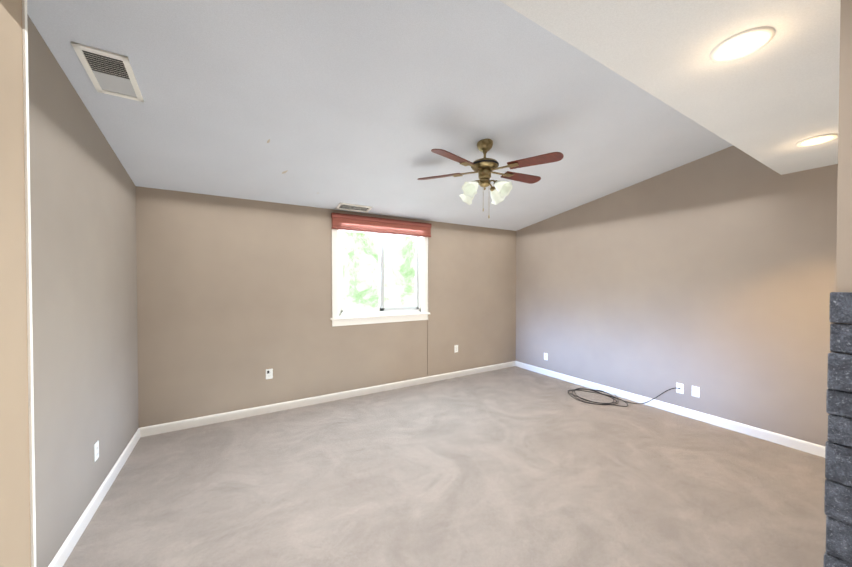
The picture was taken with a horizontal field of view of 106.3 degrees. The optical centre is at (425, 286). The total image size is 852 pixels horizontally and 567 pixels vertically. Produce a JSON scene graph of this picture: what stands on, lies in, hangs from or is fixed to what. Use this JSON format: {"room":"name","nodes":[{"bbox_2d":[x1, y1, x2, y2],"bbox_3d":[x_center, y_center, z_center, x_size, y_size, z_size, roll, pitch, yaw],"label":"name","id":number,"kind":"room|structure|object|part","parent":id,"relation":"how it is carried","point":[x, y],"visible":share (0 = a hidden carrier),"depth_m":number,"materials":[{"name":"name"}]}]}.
{"room":"living room","nodes":[
{"label":"living room","id":0,"kind":"room"},
{"bbox_2d":[0,0,30,566],"bbox_3d":[-0.338,-0.080,-0.942,0.350,3.200,4.542,0,1,-31],"label":"wall","id":1,"kind":"structure","parent":0,"point":[15,535],"depth_m":1.02,"materials":[{"name":"paint"}]},
{"bbox_2d":[22,0,35,566],"bbox_3d":[-1.358,0.043,1.092,0.008,2.900,0.016,0,1,-31],"label":"trim","id":2,"kind":"structure","parent":1,"relation":"attached to","point":[29,278],"depth_m":1.09,"materials":[{"name":"white wood"}]},
{"bbox_2d":[27,14,138,566],"bbox_3d":[-2.271,-0.119,2.067,0.150,3.200,2.608,0,1,-31],"label":"wall","id":3,"kind":"structure","parent":0,"point":[84,275],"depth_m":1.88,"materials":[{"name":"paint"}]},
{"bbox_2d":[48,428,139,566],"bbox_3d":[-2.162,1.435,2.065,0.014,0.092,2.458,0,1,-31],"label":"baseboard","id":4,"kind":"structure","parent":3,"relation":"attached to","point":[60,558],"depth_m":2.04,"materials":[{"name":"white wood"}]},
{"bbox_2d":[94,440,98,461],"bbox_3d":[-2.220,1.107,2.153,0.009,0.116,0.072,0,1,-31],"label":"electrical outlet","id":5,"kind":"object","parent":3,"relation":"attached to","point":[96,450],"visible":1,"depth_m":2.14,"materials":[{"name":"white plastic"}]},
{"bbox_2d":[136,186,515,427],"bbox_3d":[-0.628,0.098,4.496,5.470,2.700,0.150,0,1,-31],"label":"wall","id":6,"kind":"structure","parent":0,"point":[234,299],"depth_m":3.71,"materials":[{"name":"paint"}]},
{"bbox_2d":[266,369,272,378],"bbox_3d":[-1.816,1.009,3.699,0.072,0.116,0.009,0,1,-31],"label":"electrical outlet","id":7,"kind":"object","parent":6,"relation":"attached to","point":[269,375],"visible":1,"depth_m":3.70,"materials":[{"name":"white plastic"}]},
{"bbox_2d":[140,361,515,436],"bbox_3d":[-0.586,1.403,4.443,5.170,0.092,0.014,0,1,-31],"label":"baseboard","id":8,"kind":"structure","parent":6,"relation":"attached to","point":[194,422],"depth_m":3.87,"materials":[{"name":"white wood"}]},
{"bbox_2d":[330,229,429,373],"bbox_3d":[-0.612,0.206,4.481,1.470,2.234,0.195,0,1,-31],"label":"window","id":9,"kind":"structure","parent":6,"relation":"in","point":[351,316],"depth_m":4.48,"materials":[{"name":"white"}]},
{"bbox_3d":[-0.630,-0.222,4.505,1.186,1.126,0.034,0,1,-31],"label":"glass","id":10,"kind":"part","parent":9,"relation":"part of","materials":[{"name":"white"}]},
{"bbox_3d":[-0.612,-0.206,4.476,1.470,1.410,0.195,0,1,-31],"label":"frame","id":11,"kind":"part","parent":9,"relation":"part of","materials":[{"name":"white wood"}]},
{"bbox_2d":[331,212,430,236],"bbox_3d":[-0.559,-0.835,4.385,1.465,0.200,0.059,0,1,-31],"label":"blind","id":12,"kind":"object","parent":9,"relation":"attached to","point":[341,221],"visible":0.98,"depth_m":4.31,"materials":[{"name":"brown fabric"}]},
{"bbox_3d":[-0.528,0.291,4.471,1.292,2.064,0.064,0,1,-31],"label":"blind cord","id":13,"kind":"part","parent":9,"relation":"part of","materials":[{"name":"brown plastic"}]},
{"bbox_2d":[454,345,457,352],"bbox_3d":[0.483,0.986,5.086,0.072,0.116,0.009,0,1,-31],"label":"electrical outlet","id":14,"kind":"object","parent":6,"relation":"attached to","point":[455,348],"visible":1,"depth_m":5.08,"materials":[{"name":"white plastic"}]},
{"bbox_2d":[27,0,732,230],"bbox_3d":[0.211,-1.346,3.086,5.470,0.794,3.400,0,1,-31],"label":"ceiling","id":15,"kind":"structure","parent":0,"point":[373,103],"depth_m":2.26,"materials":[{"name":"white paint"}]},
{"bbox_2d":[71,41,143,101],"bbox_3d":[-1.792,-1.206,1.819,0.215,0.012,0.370,0,-8,-31],"label":"ceiling vent","id":16,"kind":"object","parent":15,"relation":"in","point":[110,73],"visible":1,"depth_m":1.80,"materials":[{"name":"white metal"}]},
{"bbox_2d":[335,203,372,212],"bbox_3d":[-0.912,-1.003,4.052,0.420,0.012,0.200,0,-8,-31],"label":"ceiling vent","id":17,"kind":"object","parent":15,"relation":"in","point":[352,207],"visible":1,"depth_m":4.05,"materials":[{"name":"white metal"}]},
{"bbox_2d":[417,139,563,217],"bbox_3d":[0.541,-0.948,2.826,1.284,0.703,1.123,0,1,-31],"label":"ceiling fan","id":18,"kind":"object","parent":15,"relation":"hanging from","point":[484,167],"visible":1,"depth_m":2.76,"materials":[{"name":"brown wood"}]},
{"bbox_2d":[63,366,826,566],"bbox_3d":[0.388,1.544,1.041,7.320,0.100,7.150,0,1,-31],"label":"floor","id":19,"kind":"structure","parent":0,"point":[515,466],"depth_m":2.33,"materials":[{"name":"carpet"}]},
{"bbox_2d":[568,388,679,406],"bbox_3d":[2.357,1.301,3.989,0.628,0.305,1.152,0,1,-31],"label":"cord","id":20,"kind":"object","parent":19,"relation":"on","point":[578,389],"visible":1,"depth_m":4.08,"materials":[{"name":"black rubber"}]},
{"bbox_2d":[823,292,851,566],"bbox_3d":[2.110,0.758,0.685,1.558,1.482,1.382,0,1,-31],"label":"stone fireplace column","id":21,"kind":"structure","parent":19,"relation":"on","point":[838,486],"depth_m":0.85,"materials":[{"name":"stone"}]},
{"bbox_2d":[835,0,851,353],"bbox_3d":[2.112,0.244,0.673,1.500,2.510,1.370,0,1,-31],"label":"wall","id":22,"kind":"structure","parent":19,"relation":"on","point":[844,242],"depth_m":0.85,"materials":[{"name":"paint"}]},
{"bbox_2d":[499,0,840,174],"bbox_3d":[1.266,-1.441,-0.455,7.320,0.890,3.750,0,1,-31],"label":"ceiling","id":23,"kind":"structure","parent":0,"point":[773,102],"depth_m":1.44,"materials":[{"name":"white paint"}]},
{"bbox_2d":[710,26,774,61],"bbox_3d":[1.328,-1.015,1.346,0.196,0.009,0.196,0,1,-31],"label":"recessed light","id":24,"kind":"object","parent":23,"relation":"in","point":[742,44],"visible":1,"depth_m":1.34,"materials":[{"name":"white"}]},
{"bbox_2d":[796,133,837,146],"bbox_3d":[2.744,-1.027,2.241,0.196,0.009,0.196,0,1,-31],"label":"recessed light","id":25,"kind":"object","parent":23,"relation":"in","point":[816,140],"visible":0.96,"depth_m":2.23,"materials":[{"name":"white"}]},
{"bbox_2d":[516,146,837,445],"bbox_3d":[3.458,-0.130,2.871,0.150,3.200,7.150,0,1,-31],"label":"wall","id":26,"kind":"structure","parent":0,"point":[712,276],"depth_m":3.49,"materials":[{"name":"paint"}]},
{"bbox_2d":[516,361,824,457],"bbox_3d":[2.638,1.408,4.090,0.014,0.092,3.950,0,1,-31],"label":"baseboard","id":27,"kind":"structure","parent":26,"relation":"attached to","point":[801,445],"depth_m":3.51,"materials":[{"name":"white wood"}]},
{"bbox_2d":[676,382,683,393],"bbox_3d":[2.901,1.160,3.650,0.017,0.116,0.072,0,1,-31],"label":"electrical outlet","id":28,"kind":"object","parent":26,"relation":"attached to","point":[681,387],"visible":0.88,"depth_m":3.65,"materials":[{"name":"white plastic"}]},
{"bbox_2d":[692,386,699,397],"bbox_3d":[2.979,1.156,3.527,0.009,0.116,0.072,0,1,-31],"label":"electrical outlet","id":29,"kind":"object","parent":26,"relation":"attached to","point":[695,391],"visible":1,"depth_m":3.52,"materials":[{"name":"white plastic"}]},
{"label":"outside","id":30,"kind":"structure","parent":0,"visible":0},
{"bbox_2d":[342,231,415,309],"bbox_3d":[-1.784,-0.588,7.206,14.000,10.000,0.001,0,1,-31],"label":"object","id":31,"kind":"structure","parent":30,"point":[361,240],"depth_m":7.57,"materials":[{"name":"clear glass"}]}
]}

